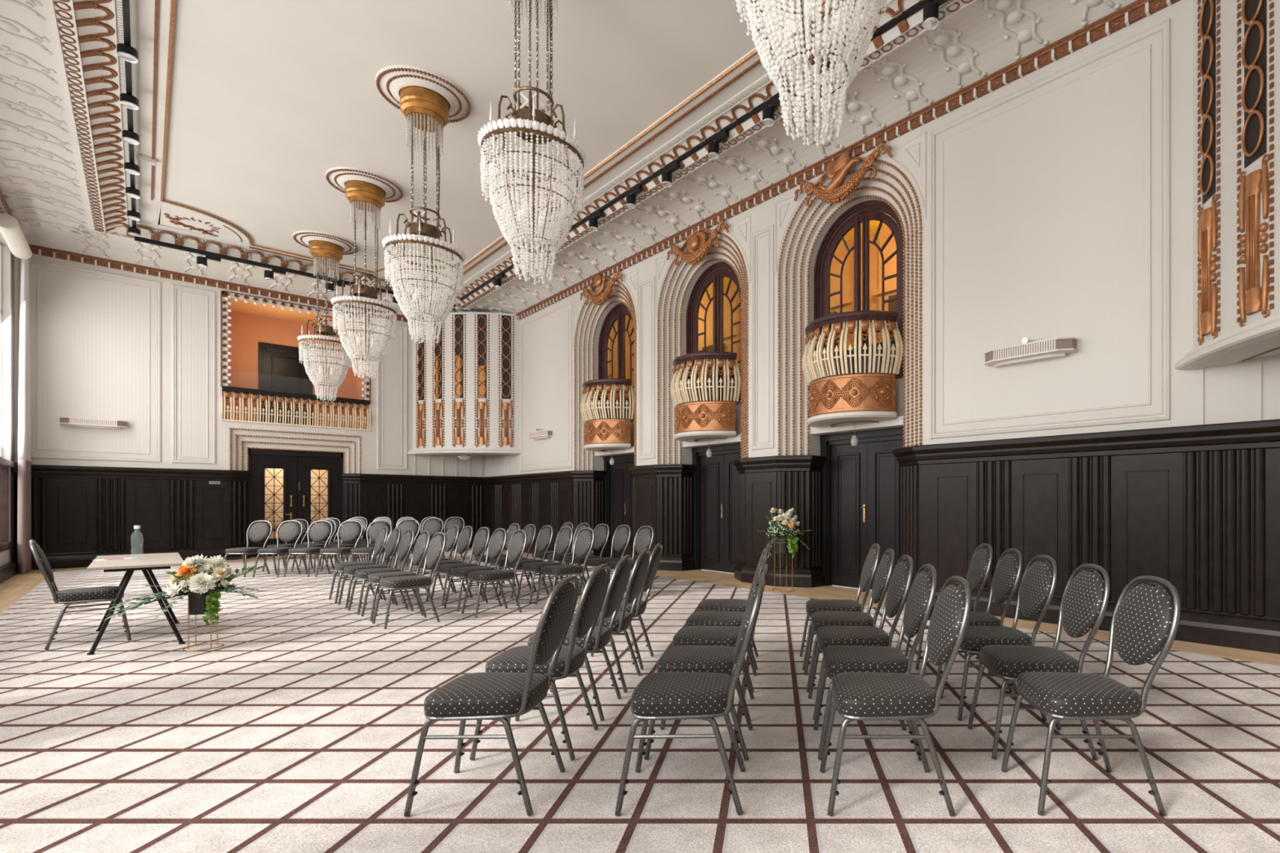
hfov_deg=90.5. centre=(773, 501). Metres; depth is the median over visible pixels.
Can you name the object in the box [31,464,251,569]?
wainscot
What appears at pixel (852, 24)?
chandelier
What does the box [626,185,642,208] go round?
track spotlight
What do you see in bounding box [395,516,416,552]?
banquet chair
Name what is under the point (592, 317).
arch surround
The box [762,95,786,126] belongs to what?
track spotlight
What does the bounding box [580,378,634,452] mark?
balcony
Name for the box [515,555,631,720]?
banquet chair
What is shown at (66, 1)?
trim
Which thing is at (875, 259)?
arched windows
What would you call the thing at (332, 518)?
banquet chair
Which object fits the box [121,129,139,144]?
track spotlight
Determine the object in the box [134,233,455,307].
track
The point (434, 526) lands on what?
banquet chair
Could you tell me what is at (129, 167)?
track spotlight
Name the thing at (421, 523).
banquet chair
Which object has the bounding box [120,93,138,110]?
track spotlight
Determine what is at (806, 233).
arch surround
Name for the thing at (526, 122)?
chandelier
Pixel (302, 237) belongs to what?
ceiling rose
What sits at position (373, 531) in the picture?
banquet chair
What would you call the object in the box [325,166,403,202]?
ceiling rose
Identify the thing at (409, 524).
banquet chair
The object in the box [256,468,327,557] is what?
door glass
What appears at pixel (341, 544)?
banquet chair
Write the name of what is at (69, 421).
wall lamp
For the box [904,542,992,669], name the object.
banquet chair
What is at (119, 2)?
trim
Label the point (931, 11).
track spotlight
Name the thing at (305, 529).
banquet chair
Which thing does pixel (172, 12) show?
trim
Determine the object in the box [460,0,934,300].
track
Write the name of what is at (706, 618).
banquet chair
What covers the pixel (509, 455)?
trim
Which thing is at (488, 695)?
banquet chair
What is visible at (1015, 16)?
relief
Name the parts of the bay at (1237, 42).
ring chain, ring chain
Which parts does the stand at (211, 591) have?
rod, rod, rod, rod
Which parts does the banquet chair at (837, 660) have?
leg, leg, seat, leg, leg, frame, backrest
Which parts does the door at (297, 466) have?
handle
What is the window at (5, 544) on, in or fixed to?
in the wall at (9, 261)
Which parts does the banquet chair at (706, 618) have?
seat, leg, leg, backrest, frame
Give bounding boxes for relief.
[0,0,1120,313]
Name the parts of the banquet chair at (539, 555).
seat, frame, backrest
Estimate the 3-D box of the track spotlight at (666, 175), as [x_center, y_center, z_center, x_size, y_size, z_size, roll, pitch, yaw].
[-1.501,-4.780,9.068,0.355,0.230,0.150,0,0,45]
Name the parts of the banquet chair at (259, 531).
seat, leg, backrest, frame, leg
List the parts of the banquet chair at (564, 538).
leg, leg, seat, leg, frame, backrest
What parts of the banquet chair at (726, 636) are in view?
seat, leg, leg, backrest, frame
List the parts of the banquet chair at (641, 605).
seat, leg, leg, frame, backrest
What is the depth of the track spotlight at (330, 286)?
13.32 m
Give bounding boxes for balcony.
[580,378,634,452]
[670,351,740,441]
[801,310,902,427]
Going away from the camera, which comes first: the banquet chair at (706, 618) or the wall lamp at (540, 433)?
the banquet chair at (706, 618)
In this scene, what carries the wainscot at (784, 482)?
attached to the wall at (1057, 201)
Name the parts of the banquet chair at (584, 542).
leg, leg, seat, leg, frame, backrest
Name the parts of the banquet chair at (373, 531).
seat, backrest, frame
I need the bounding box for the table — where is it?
[86,552,185,655]
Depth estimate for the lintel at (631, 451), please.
13.13 m
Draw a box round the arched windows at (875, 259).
[608,213,896,400]
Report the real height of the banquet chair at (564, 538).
0.944 m
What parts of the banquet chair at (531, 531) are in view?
seat, leg, leg, backrest, frame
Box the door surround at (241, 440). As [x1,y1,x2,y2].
[229,427,360,473]
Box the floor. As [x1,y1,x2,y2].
[0,547,1279,666]
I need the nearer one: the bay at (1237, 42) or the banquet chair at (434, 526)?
the bay at (1237, 42)
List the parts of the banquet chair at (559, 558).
seat, frame, backrest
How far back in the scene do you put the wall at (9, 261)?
10.92 m
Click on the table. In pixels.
(149, 562)
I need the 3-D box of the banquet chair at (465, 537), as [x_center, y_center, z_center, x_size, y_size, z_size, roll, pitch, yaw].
[-4.386,0.800,8.303,0.444,0.944,0.612,0,0,43]
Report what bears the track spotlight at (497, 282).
attached to the track at (920, 5)
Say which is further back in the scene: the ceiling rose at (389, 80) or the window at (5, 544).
the window at (5, 544)
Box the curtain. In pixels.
[17,258,31,573]
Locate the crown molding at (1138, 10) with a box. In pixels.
[0,0,1180,323]
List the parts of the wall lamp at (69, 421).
plate, plate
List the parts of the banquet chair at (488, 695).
leg, leg, seat, leg, frame, leg, backrest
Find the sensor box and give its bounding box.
[137,153,155,165]
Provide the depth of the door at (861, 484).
9.09 m
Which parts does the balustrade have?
handrail, rail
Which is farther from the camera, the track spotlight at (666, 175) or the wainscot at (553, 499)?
the wainscot at (553, 499)
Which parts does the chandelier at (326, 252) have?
scroll arm, suspension chain, scroll arm, basket frame, suspension chain, suspension chain, suspension chain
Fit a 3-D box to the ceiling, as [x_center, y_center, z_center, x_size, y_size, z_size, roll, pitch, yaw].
[-4.312,-4.940,7.774,19.300,0.280,8.550,0,0,45]
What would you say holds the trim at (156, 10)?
attached to the ceiling
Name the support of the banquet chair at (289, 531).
on the carpet
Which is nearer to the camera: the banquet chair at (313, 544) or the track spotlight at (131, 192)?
the track spotlight at (131, 192)
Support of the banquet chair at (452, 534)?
on the carpet
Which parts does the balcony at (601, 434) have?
handrail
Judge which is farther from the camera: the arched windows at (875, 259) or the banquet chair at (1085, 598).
the arched windows at (875, 259)
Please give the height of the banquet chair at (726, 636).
0.944 m
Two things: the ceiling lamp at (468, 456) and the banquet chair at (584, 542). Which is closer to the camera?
the banquet chair at (584, 542)
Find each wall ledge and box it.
[407,447,520,456]
[1174,312,1279,370]
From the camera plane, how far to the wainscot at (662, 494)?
11.61 m
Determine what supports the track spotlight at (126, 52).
attached to the track at (126, 3)
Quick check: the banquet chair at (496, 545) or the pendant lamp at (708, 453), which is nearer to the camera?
the banquet chair at (496, 545)
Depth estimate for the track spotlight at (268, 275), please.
12.60 m
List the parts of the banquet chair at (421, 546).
leg, leg, seat, leg, leg, frame, backrest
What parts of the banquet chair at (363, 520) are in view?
seat, frame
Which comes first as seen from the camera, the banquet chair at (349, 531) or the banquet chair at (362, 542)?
the banquet chair at (349, 531)
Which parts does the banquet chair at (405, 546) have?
leg, leg, seat, leg, leg, frame, backrest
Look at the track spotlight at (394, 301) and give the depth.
14.14 m
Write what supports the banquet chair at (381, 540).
on the carpet
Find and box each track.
[122,0,136,227]
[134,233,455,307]
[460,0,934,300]
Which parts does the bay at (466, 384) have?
ring chain, ring chain, ring chain, ring chain, ring chain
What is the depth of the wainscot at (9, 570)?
10.98 m
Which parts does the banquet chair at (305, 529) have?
leg, seat, leg, frame, backrest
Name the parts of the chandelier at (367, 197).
scroll arm, scroll arm, suspension chain, scroll arm, basket frame, suspension chain, suspension chain, suspension chain, suspension chain, scroll arm, scroll arm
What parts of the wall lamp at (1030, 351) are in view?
plate, plate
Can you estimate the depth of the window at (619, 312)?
13.45 m
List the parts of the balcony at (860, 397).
handrail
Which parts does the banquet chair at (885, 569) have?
leg, leg, seat, frame, backrest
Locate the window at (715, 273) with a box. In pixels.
[686,262,742,404]
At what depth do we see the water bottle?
5.81 m
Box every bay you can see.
[407,311,520,456]
[1174,0,1279,370]
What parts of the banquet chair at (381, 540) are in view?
leg, leg, seat, frame, backrest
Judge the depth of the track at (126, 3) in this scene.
7.24 m
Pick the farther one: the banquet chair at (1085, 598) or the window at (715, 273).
the window at (715, 273)
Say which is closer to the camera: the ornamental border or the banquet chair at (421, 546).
the banquet chair at (421, 546)
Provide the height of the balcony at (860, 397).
1.417 m
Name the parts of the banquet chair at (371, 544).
seat, frame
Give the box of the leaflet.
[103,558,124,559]
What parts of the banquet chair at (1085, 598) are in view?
leg, leg, seat, leg, frame, backrest, leg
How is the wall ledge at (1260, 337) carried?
attached to the bay at (1237, 42)
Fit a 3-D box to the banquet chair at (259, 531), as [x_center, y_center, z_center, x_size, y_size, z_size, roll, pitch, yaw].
[-9.085,0.800,10.724,0.444,0.944,0.612,0,0,1]
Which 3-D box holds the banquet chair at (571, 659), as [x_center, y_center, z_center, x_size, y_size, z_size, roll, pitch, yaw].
[-1.193,0.800,3.262,0.612,0.944,0.444,0,0,0]
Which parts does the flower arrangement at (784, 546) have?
pot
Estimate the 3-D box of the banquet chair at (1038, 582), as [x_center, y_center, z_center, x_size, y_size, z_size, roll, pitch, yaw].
[1.374,0.800,3.813,0.612,0.944,0.444,0,0,0]
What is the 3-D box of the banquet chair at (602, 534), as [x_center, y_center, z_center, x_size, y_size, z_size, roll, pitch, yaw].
[-2.755,0.800,9.089,0.444,0.944,0.612,0,0,43]
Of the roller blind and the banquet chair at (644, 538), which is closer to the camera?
the banquet chair at (644, 538)
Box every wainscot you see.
[0,462,18,583]
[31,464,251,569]
[342,473,484,551]
[482,470,606,557]
[628,464,696,571]
[733,454,826,587]
[893,418,1279,653]
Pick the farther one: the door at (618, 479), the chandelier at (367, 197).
the door at (618, 479)
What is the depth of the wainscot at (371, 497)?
16.29 m
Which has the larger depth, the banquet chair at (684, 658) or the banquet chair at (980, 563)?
the banquet chair at (980, 563)
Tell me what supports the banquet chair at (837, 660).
on the carpet
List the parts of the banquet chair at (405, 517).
frame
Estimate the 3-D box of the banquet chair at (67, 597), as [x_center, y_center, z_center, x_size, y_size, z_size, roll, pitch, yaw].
[-6.242,0.800,5.604,0.444,0.944,0.612,0,0,43]
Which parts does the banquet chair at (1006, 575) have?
leg, seat, frame, backrest, leg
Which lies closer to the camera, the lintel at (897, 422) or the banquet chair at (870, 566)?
the banquet chair at (870, 566)
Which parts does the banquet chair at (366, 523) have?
frame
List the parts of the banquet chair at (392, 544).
leg, leg, seat, frame, backrest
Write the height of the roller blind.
0.240 m
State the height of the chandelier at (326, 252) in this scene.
3.099 m
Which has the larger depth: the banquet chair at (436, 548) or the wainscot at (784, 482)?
the wainscot at (784, 482)
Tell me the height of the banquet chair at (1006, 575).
0.944 m
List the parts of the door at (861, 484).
handle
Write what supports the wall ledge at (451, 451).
attached to the bay at (466, 384)
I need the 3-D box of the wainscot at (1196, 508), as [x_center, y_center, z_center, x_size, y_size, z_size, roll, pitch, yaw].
[3.764,0.292,6.099,6.090,1.975,0.630,0,0,45]
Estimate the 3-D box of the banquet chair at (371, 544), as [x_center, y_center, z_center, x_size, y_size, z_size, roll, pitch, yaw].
[-7.492,0.800,11.588,0.444,0.944,0.612,0,0,0]
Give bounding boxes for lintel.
[594,422,634,456]
[682,404,742,448]
[809,377,904,435]
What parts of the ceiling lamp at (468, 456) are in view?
lamp plate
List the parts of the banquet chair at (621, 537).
leg, seat, frame, backrest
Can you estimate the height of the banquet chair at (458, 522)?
0.944 m
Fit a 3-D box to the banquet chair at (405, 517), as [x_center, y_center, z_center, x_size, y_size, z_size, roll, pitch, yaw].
[-7.496,0.800,12.450,0.444,0.944,0.612,0,0,-1]
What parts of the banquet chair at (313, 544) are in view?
leg, seat, leg, frame, backrest, leg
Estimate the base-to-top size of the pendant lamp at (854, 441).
0.350 m
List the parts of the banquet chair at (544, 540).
leg, seat, leg, frame, backrest, leg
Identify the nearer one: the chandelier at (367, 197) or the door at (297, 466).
the chandelier at (367, 197)
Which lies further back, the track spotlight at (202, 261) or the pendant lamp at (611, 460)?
the pendant lamp at (611, 460)
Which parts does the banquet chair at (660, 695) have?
leg, leg, seat, leg, leg, frame, backrest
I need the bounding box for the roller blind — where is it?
[0,213,31,259]
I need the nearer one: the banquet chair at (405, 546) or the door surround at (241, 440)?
the banquet chair at (405, 546)
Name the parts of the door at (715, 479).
handle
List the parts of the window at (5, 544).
frame, sill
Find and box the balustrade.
[221,386,370,431]
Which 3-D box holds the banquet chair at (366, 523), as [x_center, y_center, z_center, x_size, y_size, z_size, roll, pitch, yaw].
[-9.079,0.800,13.298,0.444,0.944,0.612,0,0,-1]
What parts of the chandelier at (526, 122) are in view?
scroll arm, scroll arm, suspension chain, suspension chain, bulb, bulb, suspension chain, scroll arm, basket frame, suspension chain, suspension chain, suspension chain, scroll arm, scroll arm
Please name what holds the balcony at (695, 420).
attached to the lintel at (736, 439)
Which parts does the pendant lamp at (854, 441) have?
lamp shade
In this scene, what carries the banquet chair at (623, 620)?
on the carpet
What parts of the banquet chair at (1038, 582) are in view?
leg, leg, seat, leg, frame, backrest, leg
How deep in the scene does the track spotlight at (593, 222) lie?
10.57 m
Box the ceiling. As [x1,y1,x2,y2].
[0,0,1137,316]
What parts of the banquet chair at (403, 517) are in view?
frame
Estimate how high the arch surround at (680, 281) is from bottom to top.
5.946 m
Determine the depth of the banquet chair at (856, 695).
2.57 m
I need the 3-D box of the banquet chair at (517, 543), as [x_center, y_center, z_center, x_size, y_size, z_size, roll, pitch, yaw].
[-3.192,0.800,7.135,0.444,0.944,0.612,0,0,45]
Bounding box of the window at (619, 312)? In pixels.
[598,302,634,422]
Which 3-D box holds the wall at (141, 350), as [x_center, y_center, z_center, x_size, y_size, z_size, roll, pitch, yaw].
[-11.816,-1.870,15.270,1.928,6.300,8.660,0,0,45]
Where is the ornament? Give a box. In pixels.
[164,213,220,236]
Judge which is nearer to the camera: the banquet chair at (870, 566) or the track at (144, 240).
the banquet chair at (870, 566)
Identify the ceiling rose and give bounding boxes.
[293,230,358,254]
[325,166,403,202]
[375,65,471,123]
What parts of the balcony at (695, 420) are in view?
handrail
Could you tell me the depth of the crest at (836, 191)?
8.45 m
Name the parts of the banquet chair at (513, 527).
seat, frame, backrest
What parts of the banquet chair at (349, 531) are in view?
leg, seat, leg, backrest, frame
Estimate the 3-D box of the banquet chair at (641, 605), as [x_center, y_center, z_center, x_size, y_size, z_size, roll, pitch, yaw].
[-1.199,0.800,4.902,0.612,0.944,0.444,0,0,0]
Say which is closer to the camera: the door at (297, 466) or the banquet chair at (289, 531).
the banquet chair at (289, 531)
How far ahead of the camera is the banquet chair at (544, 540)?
8.54 m
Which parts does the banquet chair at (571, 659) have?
leg, seat, leg, frame, leg, backrest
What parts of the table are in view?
leg, leg, under frame, leg, leg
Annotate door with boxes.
[247,448,343,557]
[258,342,312,425]
[603,453,634,559]
[692,443,742,573]
[819,426,904,591]
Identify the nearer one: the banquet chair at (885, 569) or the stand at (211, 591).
the banquet chair at (885, 569)
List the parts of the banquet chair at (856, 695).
leg, leg, seat, leg, leg, frame, backrest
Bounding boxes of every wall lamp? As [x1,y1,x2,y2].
[58,416,127,429]
[528,428,552,439]
[983,336,1078,367]
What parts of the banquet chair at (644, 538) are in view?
seat, frame, backrest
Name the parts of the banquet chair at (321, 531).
leg, leg, seat, leg, backrest, frame, leg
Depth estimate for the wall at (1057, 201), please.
6.71 m
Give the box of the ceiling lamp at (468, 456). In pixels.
[457,454,471,459]
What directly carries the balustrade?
on the wall at (141, 350)
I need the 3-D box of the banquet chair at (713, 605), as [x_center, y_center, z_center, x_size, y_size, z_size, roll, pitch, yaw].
[-0.336,0.800,4.897,0.612,0.944,0.444,0,0,-1]
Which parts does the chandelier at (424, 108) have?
scroll arm, scroll arm, suspension chain, suspension chain, scroll arm, basket frame, suspension chain, suspension chain, scroll arm, suspension chain, suspension chain, scroll arm, scroll arm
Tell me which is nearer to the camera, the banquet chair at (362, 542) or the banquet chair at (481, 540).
the banquet chair at (481, 540)
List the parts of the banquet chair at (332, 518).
seat, frame, backrest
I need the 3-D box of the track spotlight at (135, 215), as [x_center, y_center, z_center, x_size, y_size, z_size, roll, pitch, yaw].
[-10.804,-4.832,10.479,0.160,0.107,0.160,0,0,45]
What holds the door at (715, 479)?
attached to the arch surround at (680, 281)
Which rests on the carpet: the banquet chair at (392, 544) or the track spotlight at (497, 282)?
the banquet chair at (392, 544)
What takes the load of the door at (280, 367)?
in the wall at (141, 350)
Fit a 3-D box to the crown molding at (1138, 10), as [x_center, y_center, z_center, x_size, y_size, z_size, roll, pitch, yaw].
[-4.171,-4.747,7.704,19.640,0.145,8.493,0,0,45]
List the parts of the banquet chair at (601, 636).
leg, seat, leg, leg, frame, backrest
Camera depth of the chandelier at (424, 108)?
7.60 m
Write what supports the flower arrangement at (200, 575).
on the stand at (211, 591)
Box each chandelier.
[297,240,354,401]
[330,179,398,379]
[382,85,465,346]
[477,0,586,284]
[735,0,890,146]
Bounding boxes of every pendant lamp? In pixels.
[609,449,614,465]
[706,439,711,457]
[850,422,857,445]
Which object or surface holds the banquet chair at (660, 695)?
on the carpet
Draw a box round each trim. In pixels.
[53,0,972,307]
[73,0,933,306]
[115,0,883,290]
[151,0,846,275]
[160,0,826,273]
[414,454,516,476]
[1200,357,1262,424]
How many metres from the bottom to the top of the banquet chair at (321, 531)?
0.944 m
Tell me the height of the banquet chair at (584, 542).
0.944 m
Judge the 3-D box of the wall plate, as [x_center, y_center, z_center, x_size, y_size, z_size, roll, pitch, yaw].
[-12.172,-0.415,13.515,0.017,0.060,0.180,0,0,45]
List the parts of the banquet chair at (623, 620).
seat, leg, frame, leg, backrest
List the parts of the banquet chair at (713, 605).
seat, leg, leg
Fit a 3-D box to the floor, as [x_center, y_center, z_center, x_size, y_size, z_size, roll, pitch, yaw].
[-3.497,1.330,7.455,21.450,0.100,9.500,0,0,45]
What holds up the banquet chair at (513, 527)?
on the carpet
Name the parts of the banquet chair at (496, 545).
leg, leg, seat, leg, frame, leg, backrest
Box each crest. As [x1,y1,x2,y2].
[580,271,622,305]
[666,219,728,265]
[793,142,892,206]
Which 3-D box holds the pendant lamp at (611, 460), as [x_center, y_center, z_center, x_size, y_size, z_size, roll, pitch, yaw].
[-3.425,-0.955,13.144,0.095,0.350,0.100,0,0,45]
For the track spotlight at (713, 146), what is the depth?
8.32 m
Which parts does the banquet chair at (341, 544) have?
leg, seat, frame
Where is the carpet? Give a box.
[0,549,1279,852]
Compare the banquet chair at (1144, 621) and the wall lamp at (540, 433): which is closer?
the banquet chair at (1144, 621)
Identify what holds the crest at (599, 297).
attached to the arch surround at (592, 317)
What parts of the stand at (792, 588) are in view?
rod, rod, rod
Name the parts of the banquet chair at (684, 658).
leg, leg, seat, leg, leg, backrest, frame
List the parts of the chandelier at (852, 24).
bulb, bulb, basket frame, bulb, bulb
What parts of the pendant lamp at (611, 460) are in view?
lamp shade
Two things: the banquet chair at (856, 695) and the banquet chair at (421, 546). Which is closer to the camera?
the banquet chair at (856, 695)
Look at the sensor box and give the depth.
9.05 m
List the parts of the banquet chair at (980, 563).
leg, leg, seat, backrest, frame, leg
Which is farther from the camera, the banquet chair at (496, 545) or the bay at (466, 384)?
the bay at (466, 384)
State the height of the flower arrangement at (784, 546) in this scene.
0.720 m
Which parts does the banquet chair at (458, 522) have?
frame, backrest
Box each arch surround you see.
[573,279,636,471]
[657,231,748,464]
[777,159,922,455]
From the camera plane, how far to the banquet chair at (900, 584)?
3.69 m
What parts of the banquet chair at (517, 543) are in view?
leg, leg, seat, leg, leg, frame, backrest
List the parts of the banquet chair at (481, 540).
leg, leg, seat, leg, frame, backrest, leg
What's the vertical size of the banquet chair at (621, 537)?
0.944 m
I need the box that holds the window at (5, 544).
[0,241,15,552]
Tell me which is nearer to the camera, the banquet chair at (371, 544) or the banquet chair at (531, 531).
the banquet chair at (531, 531)
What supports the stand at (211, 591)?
on the carpet
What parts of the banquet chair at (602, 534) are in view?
seat, frame, backrest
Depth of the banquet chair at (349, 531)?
10.91 m
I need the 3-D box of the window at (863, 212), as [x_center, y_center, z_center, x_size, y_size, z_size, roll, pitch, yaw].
[1.244,-2.967,8.892,1.680,2.575,0.115,0,0,45]
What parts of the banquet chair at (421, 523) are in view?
frame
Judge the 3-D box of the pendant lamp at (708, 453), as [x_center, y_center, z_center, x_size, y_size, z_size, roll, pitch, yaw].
[-1.133,-0.955,10.882,0.095,0.350,0.100,0,0,45]
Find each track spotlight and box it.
[116,43,137,62]
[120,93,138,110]
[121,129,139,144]
[124,162,139,175]
[125,186,140,198]
[126,210,140,220]
[128,226,140,236]
[196,254,221,267]
[264,268,285,280]
[325,281,345,293]
[392,295,409,306]
[493,273,504,288]
[588,209,603,231]
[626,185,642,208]
[662,161,679,186]
[707,129,728,159]
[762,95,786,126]
[923,0,948,30]
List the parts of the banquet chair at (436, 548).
leg, leg, seat, leg, leg, frame, backrest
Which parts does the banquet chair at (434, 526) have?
backrest, frame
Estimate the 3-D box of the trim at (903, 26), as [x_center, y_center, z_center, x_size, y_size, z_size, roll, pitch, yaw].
[-4.312,-4.919,7.774,15.748,0.162,6.096,0,0,45]
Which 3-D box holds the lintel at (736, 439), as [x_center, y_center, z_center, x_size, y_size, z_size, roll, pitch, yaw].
[-1.043,-1.360,11.087,1.680,0.680,0.442,0,0,45]
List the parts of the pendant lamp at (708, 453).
lamp shade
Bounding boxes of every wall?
[0,231,17,566]
[17,253,485,476]
[485,0,1279,476]
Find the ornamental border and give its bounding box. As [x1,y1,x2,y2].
[220,290,370,401]
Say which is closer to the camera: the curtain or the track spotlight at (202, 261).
the curtain
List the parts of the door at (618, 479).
handle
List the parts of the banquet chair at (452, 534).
seat, leg, leg, backrest, frame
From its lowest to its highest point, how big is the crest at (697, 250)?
0.595 m
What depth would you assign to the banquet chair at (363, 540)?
13.13 m
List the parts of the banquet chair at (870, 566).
leg, leg, seat, frame, backrest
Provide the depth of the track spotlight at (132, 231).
11.07 m
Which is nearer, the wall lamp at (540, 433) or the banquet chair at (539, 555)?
the banquet chair at (539, 555)
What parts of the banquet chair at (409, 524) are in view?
backrest, frame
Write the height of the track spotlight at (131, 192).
0.107 m
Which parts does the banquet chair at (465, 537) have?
leg, seat, leg, backrest, frame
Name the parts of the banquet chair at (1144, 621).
leg, leg, seat, leg, leg, frame, backrest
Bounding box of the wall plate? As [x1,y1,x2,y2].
[208,480,220,484]
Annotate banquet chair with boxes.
[29,539,131,649]
[223,520,272,577]
[252,520,302,577]
[262,519,309,571]
[283,520,333,577]
[291,519,336,571]
[298,517,341,566]
[315,520,363,577]
[320,519,364,571]
[325,517,365,566]
[328,526,388,603]
[329,516,368,562]
[337,527,401,608]
[346,520,392,577]
[347,528,414,614]
[351,519,392,564]
[353,517,392,562]
[356,516,391,562]
[360,530,431,621]
[372,532,446,629]
[380,517,417,566]
[380,519,420,568]
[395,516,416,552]
[403,575,579,817]
[404,524,459,593]
[405,516,440,562]
[406,517,444,566]
[416,525,473,600]
[431,526,489,605]
[442,516,464,559]
[444,528,506,611]
[461,529,527,617]
[469,563,610,759]
[470,523,519,588]
[484,524,536,594]
[498,524,553,598]
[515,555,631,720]
[516,526,573,603]
[528,521,573,584]
[534,527,595,604]
[542,522,590,586]
[550,548,650,692]
[561,523,609,578]
[578,524,631,592]
[590,542,662,669]
[605,525,653,596]
[614,575,765,816]
[644,564,768,760]
[672,555,767,719]
[685,548,768,692]
[697,542,769,669]
[799,542,880,670]
[804,548,894,692]
[808,555,913,719]
[813,564,937,760]
[819,575,971,816]
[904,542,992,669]
[924,548,1022,692]
[940,555,1057,720]
[967,564,1110,759]
[1000,575,1180,816]
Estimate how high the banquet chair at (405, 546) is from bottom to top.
0.944 m
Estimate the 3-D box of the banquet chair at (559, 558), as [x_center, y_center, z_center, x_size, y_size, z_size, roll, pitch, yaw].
[-3.152,0.800,9.481,0.444,0.944,0.612,0,0,43]
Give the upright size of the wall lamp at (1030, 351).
0.243 m
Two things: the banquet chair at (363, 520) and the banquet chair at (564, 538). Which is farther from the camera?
the banquet chair at (363, 520)
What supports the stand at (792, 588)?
on the floor
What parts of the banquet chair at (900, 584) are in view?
leg, leg, seat, frame, backrest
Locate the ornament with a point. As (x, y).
(176, 220)
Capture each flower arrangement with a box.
[104,554,268,625]
[755,507,812,558]
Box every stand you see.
[182,588,223,651]
[771,538,795,591]
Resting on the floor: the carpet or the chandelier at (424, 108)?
the carpet
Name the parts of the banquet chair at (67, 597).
backrest, frame, leg, seat, leg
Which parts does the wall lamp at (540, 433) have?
plate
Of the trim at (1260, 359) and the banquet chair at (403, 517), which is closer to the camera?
the trim at (1260, 359)
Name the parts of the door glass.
corridor panel, corridor panel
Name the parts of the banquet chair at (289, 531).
leg, leg, seat, leg, backrest, frame, leg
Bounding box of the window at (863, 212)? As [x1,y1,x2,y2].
[813,200,904,380]
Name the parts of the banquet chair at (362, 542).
seat, frame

